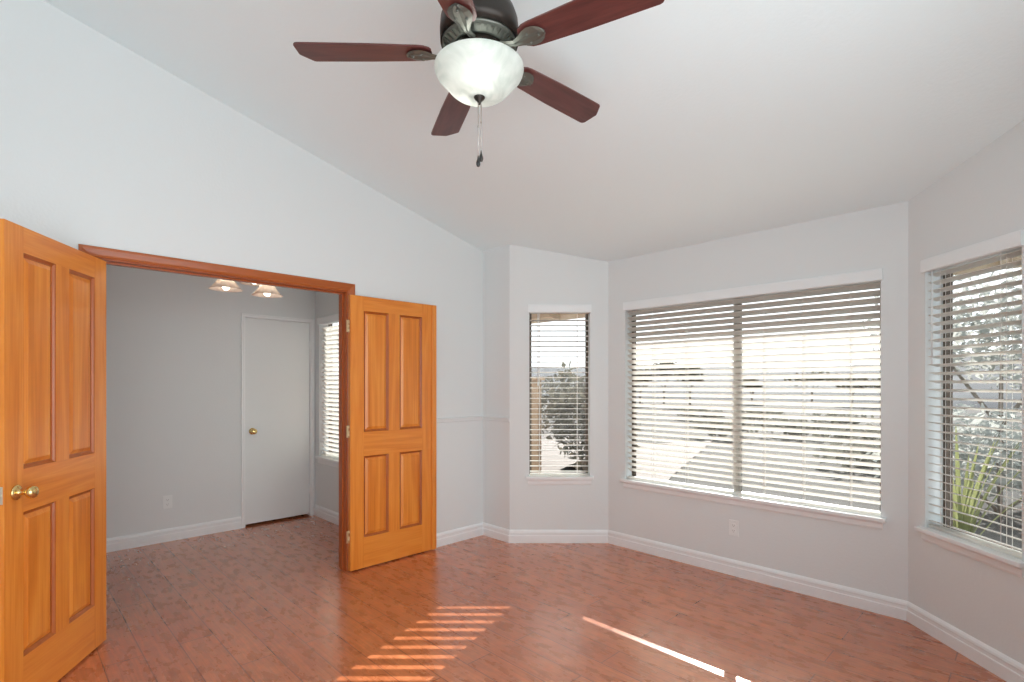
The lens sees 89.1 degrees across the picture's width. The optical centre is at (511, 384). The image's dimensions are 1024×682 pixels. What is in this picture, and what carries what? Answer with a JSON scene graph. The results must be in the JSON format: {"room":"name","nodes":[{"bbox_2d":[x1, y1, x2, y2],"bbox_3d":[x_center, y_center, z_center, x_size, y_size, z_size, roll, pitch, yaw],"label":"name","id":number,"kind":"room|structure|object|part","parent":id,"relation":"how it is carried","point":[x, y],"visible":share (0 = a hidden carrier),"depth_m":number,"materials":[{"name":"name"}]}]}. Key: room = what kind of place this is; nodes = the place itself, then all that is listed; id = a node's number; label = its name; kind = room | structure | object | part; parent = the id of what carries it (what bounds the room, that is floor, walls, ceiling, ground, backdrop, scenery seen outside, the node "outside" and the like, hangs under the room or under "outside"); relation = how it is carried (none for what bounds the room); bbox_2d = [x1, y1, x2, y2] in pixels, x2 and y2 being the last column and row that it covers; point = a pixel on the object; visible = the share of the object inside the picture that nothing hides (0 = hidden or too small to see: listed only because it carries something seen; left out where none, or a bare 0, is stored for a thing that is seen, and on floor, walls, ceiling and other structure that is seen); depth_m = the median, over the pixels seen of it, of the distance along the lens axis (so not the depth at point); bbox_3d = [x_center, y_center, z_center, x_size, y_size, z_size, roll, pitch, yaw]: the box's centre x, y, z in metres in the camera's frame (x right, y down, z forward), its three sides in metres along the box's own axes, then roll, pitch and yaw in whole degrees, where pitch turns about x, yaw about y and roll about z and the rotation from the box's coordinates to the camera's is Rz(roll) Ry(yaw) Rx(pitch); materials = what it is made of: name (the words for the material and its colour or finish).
{"room":"empty bedroom","nodes":[
{"label":"empty bedroom","id":0,"kind":"room"},
{"bbox_2d":[106,265,314,537],"bbox_3d":[-3.437,0.135,4.236,3.935,2.470,0.120,0,0,-45],"label":"wall","id":1,"kind":"structure","parent":0,"point":[173,341],"depth_m":4.59,"materials":[{"name":"white paint"}]},
{"bbox_2d":[163,495,171,508],"bbox_3d":[-3.019,1.026,4.558,0.070,0.114,0.007,0,0,-45],"label":"wall outlet","id":2,"kind":"object","parent":1,"relation":"attached to","point":[167,500],"visible":1,"depth_m":4.55,"materials":[{"name":"white plastic"}]},
{"bbox_2d":[106,516,240,552],"bbox_3d":[-3.656,1.314,3.925,2.987,0.112,0.016,0,0,-45],"label":"baseboard","id":3,"kind":"structure","parent":1,"relation":"attached to","point":[187,531],"depth_m":4.57,"materials":[{"name":"white paint"}]},
{"bbox_2d":[241,313,313,527],"bbox_3d":[-2.372,0.341,5.260,0.714,2.058,0.211,0,0,-45],"label":"door","id":4,"kind":"structure","parent":1,"relation":"in","point":[277,352],"depth_m":5.23,"materials":[{"name":"white paint"}]},
{"bbox_3d":[-2.502,0.450,5.036,0.064,0.064,0.073,0,0,-44],"label":"knob","id":5,"kind":"part","parent":4,"relation":"part of","materials":[{"name":"gold metal"}]},
{"bbox_2d":[0,0,482,533],"bbox_3d":[-1.954,-0.519,3.191,4.625,3.779,0.115,0,0,-45],"label":"wall","id":6,"kind":"structure","parent":0,"point":[101,145],"depth_m":3.17,"materials":[{"name":"white paint"}]},
{"bbox_2d":[0,219,105,681],"bbox_3d":[-2.111,0.350,2.426,0.181,2.020,0.770,0,0,-12],"label":"door","id":7,"kind":"structure","parent":6,"relation":"in","point":[53,292],"depth_m":2.33,"materials":[{"name":"brown wood"}]},
{"bbox_3d":[-2.031,0.440,2.055,0.025,0.070,0.012,0,0,-12],"label":"latch plate","id":8,"kind":"part","parent":7,"relation":"part of","materials":[{"name":"silver metal"}]},
{"bbox_3d":[-2.046,0.440,2.124,0.181,0.064,0.064,0,0,-12],"label":"knob","id":9,"kind":"part","parent":7,"relation":"part of","materials":[{"name":"gold metal"}]},
{"bbox_3d":[-2.078,-0.101,2.269,0.034,0.902,0.210,0,0,-12],"label":"panel","id":10,"kind":"part","parent":7,"relation":"part of","materials":[{"name":"brown wood"}]},
{"bbox_3d":[-2.078,0.833,2.269,0.034,0.605,0.210,0,0,-12],"label":"panel","id":11,"kind":"part","parent":7,"relation":"part of","materials":[{"name":"brown wood"}]},
{"bbox_3d":[-2.143,-0.101,2.570,0.034,0.902,0.210,0,0,-12],"label":"panel","id":12,"kind":"part","parent":7,"relation":"part of","materials":[{"name":"brown wood"}]},
{"bbox_3d":[-2.143,0.833,2.570,0.034,0.605,0.210,0,0,-12],"label":"panel","id":13,"kind":"part","parent":7,"relation":"part of","materials":[{"name":"brown wood"}]},
{"bbox_2d":[78,244,354,570],"bbox_3d":[-1.781,0.311,3.361,1.584,2.118,0.151,0,0,-45],"label":"door frame","id":14,"kind":"structure","parent":6,"relation":"attached to","point":[115,257],"depth_m":3.53,"materials":[{"name":"brown wood"}]},
{"bbox_2d":[346,295,435,570],"bbox_3d":[-0.923,0.350,4.061,0.787,2.020,0.047,0,0,-45],"label":"door","id":15,"kind":"structure","parent":6,"relation":"in","point":[391,428],"depth_m":4.02,"materials":[{"name":"brown wood"}]},
{"bbox_3d":[-1.039,-0.101,3.955,0.210,0.902,0.034,0,0,-44],"label":"panel","id":16,"kind":"part","parent":15,"relation":"part of","materials":[{"name":"brown wood"}]},
{"bbox_3d":[-1.039,0.833,3.955,0.210,0.605,0.034,0,0,-44],"label":"panel","id":17,"kind":"part","parent":15,"relation":"part of","materials":[{"name":"brown wood"}]},
{"bbox_3d":[-0.819,-0.101,4.172,0.210,0.902,0.034,0,0,-44],"label":"panel","id":18,"kind":"part","parent":15,"relation":"part of","materials":[{"name":"brown wood"}]},
{"bbox_3d":[-0.819,0.833,4.172,0.210,0.605,0.034,0,0,-44],"label":"panel","id":19,"kind":"part","parent":15,"relation":"part of","materials":[{"name":"brown wood"}]},
{"bbox_2d":[436,522,482,547],"bbox_3d":[-0.712,1.314,4.320,1.270,0.112,0.016,0,0,-45],"label":"baseboard","id":20,"kind":"structure","parent":6,"relation":"attached to","point":[471,531],"depth_m":4.56,"materials":[{"name":"white paint"}]},
{"bbox_2d":[436,416,482,422],"bbox_3d":[-0.707,0.302,4.325,1.255,0.044,0.016,0,0,-45],"label":"chair rail","id":21,"kind":"object","parent":6,"relation":"attached to","point":[466,418],"visible":0.35,"depth_m":4.56,"materials":[{"name":"white paint"}]},
{"bbox_2d":[315,292,338,512],"bbox_3d":[-1.441,0.135,4.944,0.145,2.470,1.667,0,0,-45],"label":"wall","id":22,"kind":"structure","parent":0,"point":[326,304],"depth_m":5.42,"materials":[{"name":"white paint"}]},
{"bbox_2d":[314,504,338,524],"bbox_3d":[-1.498,1.314,4.888,0.016,0.112,1.667,0,0,-45],"label":"baseboard","id":23,"kind":"structure","parent":22,"relation":"attached to","point":[324,513],"depth_m":5.26,"materials":[{"name":"white paint"}]},
{"bbox_2d":[314,324,338,467],"bbox_3d":[-1.524,0.071,4.993,0.175,1.482,1.340,0,0,-45],"label":"window","id":24,"kind":"structure","parent":22,"relation":"attached to","point":[325,460],"depth_m":5.31,"materials":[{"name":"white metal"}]},
{"bbox_3d":[-1.537,0.750,4.981,0.140,0.024,1.340,0,0,-44],"label":"sill","id":25,"kind":"part","parent":24,"relation":"part of","materials":[{"name":"white paint"}]},
{"bbox_3d":[-1.475,0.040,5.042,0.035,1.420,1.280,0,0,-44],"label":"frame","id":26,"kind":"part","parent":24,"relation":"part of","materials":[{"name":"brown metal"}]},
{"bbox_2d":[317,314,338,458],"bbox_3d":[-1.542,0.018,4.976,0.079,1.432,1.304,0,0,-45],"label":"window blind","id":27,"kind":"object","parent":22,"relation":"attached to","point":[331,333],"visible":0.38,"depth_m":5.30,"materials":[{"name":"white plastic"}]},
{"bbox_3d":[-1.533,0.726,4.985,0.050,0.016,1.268,0,0,-44],"label":"rail","id":28,"kind":"part","parent":27,"relation":"part of","materials":[{"name":"white plastic"}]},
{"bbox_2d":[483,244,509,529],"bbox_3d":[-0.131,0.059,4.738,0.145,2.622,0.463,0,0,-45],"label":"wall","id":29,"kind":"structure","parent":0,"point":[496,262],"depth_m":4.63,"materials":[{"name":"white paint"}]},
{"bbox_2d":[483,522,508,542],"bbox_3d":[-0.146,1.314,4.638,0.016,0.112,0.355,0,0,-45],"label":"baseboard","id":30,"kind":"structure","parent":29,"relation":"attached to","point":[496,532],"depth_m":4.63,"materials":[{"name":"white paint"}]},
{"bbox_2d":[483,416,509,421],"bbox_3d":[-0.148,0.302,4.641,0.016,0.044,0.348,0,0,-45],"label":"chair rail","id":31,"kind":"object","parent":29,"relation":"attached to","point":[487,418],"visible":1,"depth_m":4.62,"materials":[{"name":"white paint"}]},
{"bbox_2d":[57,514,1005,681],"bbox_3d":[-0.884,1.410,2.651,5.395,0.080,6.080,0,0,-45],"label":"floor","id":32,"kind":"structure","parent":0,"point":[271,600],"depth_m":3.00,"materials":[{"name":"laminate"}]},
{"bbox_2d":[43,0,1023,261],"bbox_3d":[-0.281,-1.801,1.945,5.245,1.471,4.208,0,0,-45],"label":"ceiling","id":33,"kind":"structure","parent":0,"point":[714,119],"depth_m":2.72,"materials":[{"name":"white paint"}]},
{"bbox_2d":[293,0,663,166],"bbox_3d":[-0.080,-1.262,2.004,1.267,0.873,1.301,0,0,-45],"label":"ceiling fan","id":34,"kind":"object","parent":33,"relation":"hanging from","point":[479,64],"visible":1,"depth_m":1.90,"materials":[{"name":"brown wood"}]},
{"bbox_3d":[-0.556,-1.260,1.971,0.505,0.006,0.136,0,8,-1],"label":"blade","id":35,"kind":"part","parent":34,"relation":"part of","materials":[{"name":"brown wood"}]},
{"bbox_3d":[-0.263,-1.260,2.386,0.136,0.006,0.505,-8,3,-19],"label":"blade","id":36,"kind":"part","parent":34,"relation":"part of","materials":[{"name":"brown wood"}]},
{"bbox_3d":[-0.220,-1.260,1.555,0.136,0.006,0.505,8,2,13],"label":"blade","id":37,"kind":"part","parent":34,"relation":"part of","materials":[{"name":"brown wood"}]},
{"bbox_3d":[-0.128,-0.970,1.971,0.005,0.200,0.005,0,0,23],"label":"pull chain","id":38,"kind":"part","parent":34,"relation":"part of","materials":[{"name":"silver metal"}]},
{"bbox_3d":[-0.128,-0.848,1.971,0.016,0.044,0.016,0,0,-44],"label":"pull knob","id":39,"kind":"part","parent":34,"relation":"part of","materials":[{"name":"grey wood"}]},
{"bbox_3d":[-0.124,-1.151,1.977,0.338,0.115,0.338,0,0,-44],"label":"lamp shade","id":40,"kind":"part","parent":34,"relation":"part of","materials":[{"name":"white glass"}]},
{"bbox_3d":[-0.117,-0.872,1.981,0.016,0.044,0.016,0,0,-44],"label":"pull knob","id":41,"kind":"part","parent":34,"relation":"part of","materials":[{"name":"grey wood"}]},
{"bbox_3d":[0.197,-1.260,2.267,0.505,0.006,0.136,0,-8,-42],"label":"blade","id":42,"kind":"part","parent":34,"relation":"part of","materials":[{"name":"brown wood"}]},
{"bbox_3d":[0.252,-1.260,1.762,0.505,0.006,0.136,0,-8,30],"label":"blade","id":43,"kind":"part","parent":34,"relation":"part of","materials":[{"name":"brown wood"}]},
{"bbox_2d":[510,245,607,529],"bbox_3d":[0.408,0.059,4.593,0.858,2.622,0.145,0,0,0],"label":"wall","id":44,"kind":"structure","parent":0,"point":[537,276],"depth_m":4.52,"materials":[{"name":"white paint"}]},
{"bbox_2d":[509,530,607,542],"bbox_3d":[0.405,1.314,4.513,0.864,0.112,0.016,0,0,0],"label":"baseboard","id":45,"kind":"structure","parent":44,"relation":"attached to","point":[515,536],"depth_m":4.51,"materials":[{"name":"white paint"}]},
{"bbox_2d":[526,313,593,484],"bbox_3d":[0.414,0.099,4.569,0.585,1.537,0.175,0,0,0],"label":"window","id":46,"kind":"structure","parent":44,"relation":"in","point":[532,479],"depth_m":4.62,"materials":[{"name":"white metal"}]},
{"bbox_2d":[528,304,590,474],"bbox_3d":[0.414,0.045,4.545,0.549,1.487,0.081,0,0,0],"label":"window blind","id":47,"kind":"object","parent":46,"relation":"attached to","point":[539,309],"visible":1,"depth_m":4.53,"materials":[{"name":"white plastic"}]},
{"bbox_3d":[0.241,0.080,4.558,0.002,1.419,0.056,0,0,0],"label":"ladder cord","id":48,"kind":"part","parent":47,"relation":"part of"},
{"bbox_3d":[0.414,0.781,4.557,0.513,0.016,0.050,0,0,0],"label":"rail","id":49,"kind":"part","parent":47,"relation":"part of","materials":[{"name":"white plastic"}]},
{"bbox_3d":[0.572,0.080,4.556,0.002,1.419,0.056,0,0,0],"label":"ladder cord","id":50,"kind":"part","parent":47,"relation":"part of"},
{"bbox_3d":[0.414,0.805,4.551,0.585,0.024,0.140,0,0,0],"label":"sill","id":51,"kind":"part","parent":46,"relation":"part of","materials":[{"name":"white paint"}]},
{"bbox_2d":[608,201,907,600],"bbox_3d":[1.623,0.135,3.823,0.145,2.470,2.095,0,0,-45],"label":"wall","id":52,"kind":"structure","parent":0,"point":[872,560],"depth_m":3.52,"materials":[{"name":"white paint"}]},
{"bbox_2d":[729,519,738,536],"bbox_3d":[1.596,1.030,3.742,0.007,0.114,0.070,0,0,-45],"label":"wall outlet","id":53,"kind":"object","parent":52,"relation":"attached to","point":[733,524],"visible":1,"depth_m":3.74,"materials":[{"name":"white plastic"}]},
{"bbox_2d":[620,282,886,529],"bbox_3d":[1.619,0.099,3.792,0.175,1.537,1.850,0,0,-45],"label":"window","id":54,"kind":"structure","parent":52,"relation":"in","point":[808,511],"depth_m":3.68,"materials":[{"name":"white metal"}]},
{"bbox_2d":[623,268,882,515],"bbox_3d":[1.602,0.045,3.776,0.083,1.487,1.814,0,0,-45],"label":"window blind","id":55,"kind":"object","parent":54,"relation":"attached to","point":[860,280],"visible":0.87,"depth_m":3.63,"materials":[{"name":"white plastic"}]},
{"bbox_3d":[1.613,0.080,3.787,0.048,1.419,0.002,0,0,-45],"label":"ladder cord","id":56,"kind":"part","parent":55,"relation":"part of","materials":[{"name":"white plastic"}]},
{"bbox_3d":[1.613,0.781,3.787,0.050,0.016,1.778,0,0,-44],"label":"rail","id":57,"kind":"part","parent":55,"relation":"part of","materials":[{"name":"white plastic"}]},
{"bbox_3d":[1.764,0.080,3.634,0.048,1.419,0.002,0,0,-45],"label":"ladder cord","id":58,"kind":"part","parent":55,"relation":"part of","materials":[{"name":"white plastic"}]},
{"bbox_3d":[1.606,0.805,3.780,0.140,0.024,1.850,0,0,-44],"label":"sill","id":59,"kind":"part","parent":54,"relation":"part of","materials":[{"name":"white paint"}]},
{"bbox_2d":[608,530,907,620],"bbox_3d":[1.566,1.314,3.767,0.016,0.112,2.095,0,0,-45],"label":"baseboard","id":60,"kind":"structure","parent":52,"relation":"attached to","point":[860,599],"depth_m":3.55,"materials":[{"name":"white paint"}]},
{"bbox_2d":[532,255,1021,323],"bbox_3d":[1.593,-0.981,4.564,0.850,0.425,6.698,0,0,-45],"label":"roof eave","id":61,"kind":"object","parent":52,"relation":"attached to","point":[534,316],"visible":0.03,"depth_m":5.95,"materials":[{"name":"paint"}]},
{"bbox_2d":[908,120,1023,664],"bbox_3d":[2.374,0.059,2.594,0.145,2.622,0.863,0,0,1],"label":"wall","id":62,"kind":"structure","parent":0,"point":[981,199],"depth_m":2.75,"materials":[{"name":"white paint"}]},
{"bbox_2d":[906,601,1023,681],"bbox_3d":[2.294,1.314,2.591,0.016,0.112,0.869,0,0,0],"label":"baseboard","id":63,"kind":"structure","parent":62,"relation":"attached to","point":[1008,669],"depth_m":2.61,"materials":[{"name":"white paint"}]},
{"bbox_2d":[914,273,1023,577],"bbox_3d":[2.349,0.099,2.623,0.175,1.537,0.615,0,0,0],"label":"window","id":64,"kind":"structure","parent":62,"relation":"in","point":[1005,562],"depth_m":2.81,"materials":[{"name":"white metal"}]},
{"bbox_3d":[2.332,0.805,2.623,0.140,0.024,0.615,0,0,0],"label":"sill","id":65,"kind":"part","parent":64,"relation":"part of","materials":[{"name":"white paint"}]},
{"bbox_2d":[920,229,1023,558],"bbox_3d":[2.325,0.045,2.623,0.080,1.487,0.579,0,0,1],"label":"window blind","id":66,"kind":"object","parent":64,"relation":"attached to","point":[1009,245],"visible":1,"depth_m":2.60,"materials":[{"name":"white plastic"}]},
{"bbox_3d":[2.340,0.080,2.806,0.055,1.419,0.002,0,0,1],"label":"ladder cord","id":67,"kind":"part","parent":66,"relation":"part of","materials":[{"name":"white fabric"}]},
{"bbox_3d":[2.338,0.781,2.623,0.050,0.016,0.543,0,0,0],"label":"rail","id":68,"kind":"part","parent":66,"relation":"part of","materials":[{"name":"white plastic"}]},
{"bbox_3d":[2.337,0.080,2.456,0.055,1.419,0.002,0,0,1],"label":"ladder cord","id":69,"kind":"part","parent":66,"relation":"part of","materials":[{"name":"white fabric"}]},
{"bbox_3d":[2.420,0.068,2.622,0.035,1.475,0.555,0,0,0],"label":"frame","id":70,"kind":"part","parent":64,"relation":"part of","materials":[{"name":"brown metal"}]},
{"bbox_3d":[-2.842,-1.100,3.638,3.945,0.060,1.767,0,0,-45],"label":"ceiling","id":71,"kind":"structure","parent":0,"visible":0},
{"bbox_2d":[208,279,282,297],"bbox_3d":[-2.006,-0.863,3.850,0.514,0.414,0.560,0,0,-45],"label":"ceiling light","id":72,"kind":"object","parent":71,"relation":"attached to","point":[266,291],"visible":0.34,"depth_m":3.76,"materials":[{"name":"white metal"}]},
{"bbox_3d":[-1.992,-0.717,3.620,0.212,0.105,0.212,0,0,-44],"label":"lamp shade","id":73,"kind":"part","parent":72,"relation":"part of","materials":[{"name":"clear glass"}]},
{"bbox_3d":[-2.020,-0.848,4.080,0.212,0.105,0.212,0,0,-44],"label":"lamp shade","id":74,"kind":"part","parent":72,"relation":"part of","materials":[{"name":"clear glass"}]},
{"bbox_3d":[-1.812,-0.715,3.850,0.212,0.105,0.212,0,0,-44],"label":"lamp shade","id":75,"kind":"part","parent":72,"relation":"part of","materials":[{"name":"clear glass"}]},
{"label":"outside","id":76,"kind":"structure","parent":0,"visible":0},
{"bbox_2d":[333,399,1021,548],"bbox_3d":[10.699,1.738,10.514,120.000,1.324,120.000,0,0,-45],"label":"ground","id":77,"kind":"structure","parent":76,"point":[1016,513],"depth_m":10.34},
{"bbox_2d":[532,378,544,470],"bbox_3d":[-0.220,0.815,9.251,1.590,1.910,0.280,0,0,20],"label":"wall","id":78,"kind":"structure","parent":77,"relation":"on","point":[535,389],"depth_m":8.92,"materials":[{"name":"beige paint"}]},
{"bbox_2d":[541,375,584,421],"bbox_3d":[2.394,0.670,20.923,4.063,2.217,4.450,0,0,-45],"label":"shrub","id":79,"kind":"object","parent":77,"relation":"on","point":[545,385],"visible":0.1,"depth_m":20.98,"materials":[{"name":"green plant"}]},
{"bbox_2d":[636,369,654,402],"bbox_3d":[9.791,0.152,40.013,2.527,3.238,2.638,0,0,-45],"label":"tree","id":80,"kind":"object","parent":77,"relation":"on","point":[637,369],"visible":0.26,"depth_m":39.48,"materials":[{"name":"green plant"}]},
{"bbox_2d":[644,362,679,403],"bbox_3d":[13.439,-0.274,45.963,2.965,4.090,3.138,0,0,-45],"label":"tree","id":81,"kind":"object","parent":77,"relation":"on","point":[673,362],"visible":0.27,"depth_m":45.69,"materials":[{"name":"green plant"}]},
{"bbox_2d":[674,368,703,404],"bbox_3d":[13.696,0.048,40.001,2.362,3.446,2.661,0,0,-17],"label":"tree","id":82,"kind":"object","parent":77,"relation":"on","point":[677,368],"visible":0.25,"depth_m":39.82,"materials":[{"name":"green plant"}]},
{"bbox_2d":[677,408,724,417],"bbox_3d":[9.371,1.403,25.964,2.508,0.752,2.404,0,0,-45],"label":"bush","id":83,"kind":"object","parent":77,"relation":"on","point":[681,409],"visible":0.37,"depth_m":25.66,"materials":[{"name":"green plant"}]},
{"bbox_2d":[686,417,759,436],"bbox_3d":[6.848,1.406,16.984,2.405,0.745,2.456,0,0,-45],"label":"bush","id":84,"kind":"object","parent":77,"relation":"on","point":[710,422],"visible":0.3,"depth_m":16.85,"materials":[{"name":"green plant"}]},
{"bbox_2d":[742,379,761,399],"bbox_3d":[20.220,0.533,44.030,2.103,2.478,2.065,0,0,-45],"label":"tree","id":85,"kind":"object","parent":77,"relation":"on","point":[743,379],"visible":0.26,"depth_m":43.76,"materials":[{"name":"green plant"}]},
{"bbox_2d":[742,411,784,420],"bbox_3d":[11.386,1.422,23.983,2.484,0.713,2.322,0,0,-45],"label":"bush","id":86,"kind":"object","parent":77,"relation":"on","point":[761,412],"visible":0.36,"depth_m":23.59,"materials":[{"name":"green plant"}]},
{"bbox_2d":[757,418,839,436],"bbox_3d":[9.443,1.397,17.072,2.476,0.764,2.308,0,0,-13],"label":"bush","id":87,"kind":"object","parent":77,"relation":"on","point":[793,420],"visible":0.27,"depth_m":16.92,"materials":[{"name":"green plant"}]},
{"bbox_2d":[784,371,838,401],"bbox_3d":[28.379,0.206,48.991,4.563,3.130,4.628,0,0,-45],"label":"tree","id":88,"kind":"object","parent":77,"relation":"on","point":[814,379],"visible":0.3,"depth_m":48.58,"materials":[{"name":"green plant"}]},
{"bbox_2d":[809,413,873,423],"bbox_3d":[13.161,1.383,20.999,2.286,0.791,2.460,0,0,-45],"label":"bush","id":89,"kind":"object","parent":77,"relation":"on","point":[817,414],"visible":0.34,"depth_m":20.76,"materials":[{"name":"green plant"}]},
{"bbox_2d":[812,437,879,469],"bbox_3d":[7.362,1.428,10.534,2.288,0.701,2.318,0,0,2],"label":"bush","id":90,"kind":"object","parent":77,"relation":"on","point":[832,443],"visible":0.24,"depth_m":10.54,"materials":[{"name":"green plant"}]},
{"bbox_2d":[812,422,879,446],"bbox_3d":[9.476,1.393,13.931,2.623,0.771,2.447,0,0,-45],"label":"bush","id":91,"kind":"object","parent":77,"relation":"on","point":[820,428],"visible":0.17,"depth_m":13.91,"materials":[{"name":"green plant"}]},
{"bbox_2d":[826,378,877,401],"bbox_3d":[27.523,0.416,42.044,3.630,2.711,3.550,0,0,-45],"label":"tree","id":92,"kind":"object","parent":77,"relation":"on","point":[830,379],"visible":0.27,"depth_m":41.64,"materials":[{"name":"green plant"}]},
{"bbox_2d":[861,403,1021,513],"bbox_3d":[6.583,1.003,6.999,2.634,1.551,3.188,0,0,-45],"label":"shrub","id":93,"kind":"object","parent":77,"relation":"on","point":[1001,481],"visible":0.42,"depth_m":6.84,"materials":[{"name":"green plant"}]},
{"bbox_3d":[6.569,1.371,7.000,1.148,0.815,0.998,0,0,5],"label":"stem","id":94,"kind":"part","parent":93,"relation":"part of","materials":[{"name":"green plant"}]},
{"bbox_2d":[863,267,1021,460],"bbox_3d":[9.842,-0.313,10.473,4.135,4.169,4.778,0,0,-45],"label":"tree","id":95,"kind":"object","parent":77,"relation":"on","point":[1016,376],"visible":0.31,"depth_m":10.29,"materials":[{"name":"green plant"}]},
{"bbox_3d":[10.197,0.342,10.837,1.068,2.860,2.328,0,0,-44],"label":"stem","id":96,"kind":"part","parent":95,"relation":"part of","materials":[{"name":"green plant"}]},
{"bbox_2d":[953,426,1021,534],"bbox_3d":[3.942,1.042,4.530,0.961,1.377,0.834,0,0,-32],"label":"plant","id":97,"kind":"object","parent":77,"relation":"on","point":[967,483],"visible":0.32,"depth_m":4.47,"materials":[{"name":"green plant"}]},
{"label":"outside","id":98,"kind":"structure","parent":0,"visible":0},
{"bbox_2d":[333,354,1021,408],"bbox_3d":[22.529,-0.012,26.367,130.902,6.764,193.969,0,0,-45],"label":"hills","id":99,"kind":"structure","parent":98,"point":[983,395],"depth_m":55.40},
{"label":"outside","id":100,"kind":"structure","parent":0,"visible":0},
{"bbox_2d":[541,428,584,470],"bbox_3d":[1.147,1.730,14.123,5.614,0.080,12.871,0,0,0],"label":"driveway","id":101,"kind":"structure","parent":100,"point":[543,442],"depth_m":12.29,"materials":[{"name":"concrete"}]},
{"bbox_2d":[541,360,640,470],"bbox_3d":[1.396,0.656,9.264,1.875,2.245,2.060,0,0,-45],"label":"shrub","id":102,"kind":"object","parent":101,"relation":"on","point":[564,413],"visible":0.34,"depth_m":9.09,"materials":[{"name":"green plant"}]},
{"bbox_3d":[1.377,1.188,9.300,0.706,1.182,0.670,0,0,2],"label":"stem","id":103,"kind":"part","parent":102,"relation":"part of","materials":[{"name":"green plant"}]},
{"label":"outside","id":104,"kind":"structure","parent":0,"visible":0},
{"bbox_2d":[561,441,711,480],"bbox_3d":[2.721,1.730,11.561,2.307,0.080,10.534,0,0,26],"label":"patio","id":105,"kind":"structure","parent":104,"point":[641,474],"depth_m":11.80,"materials":[{"name":"concrete"}]}
]}

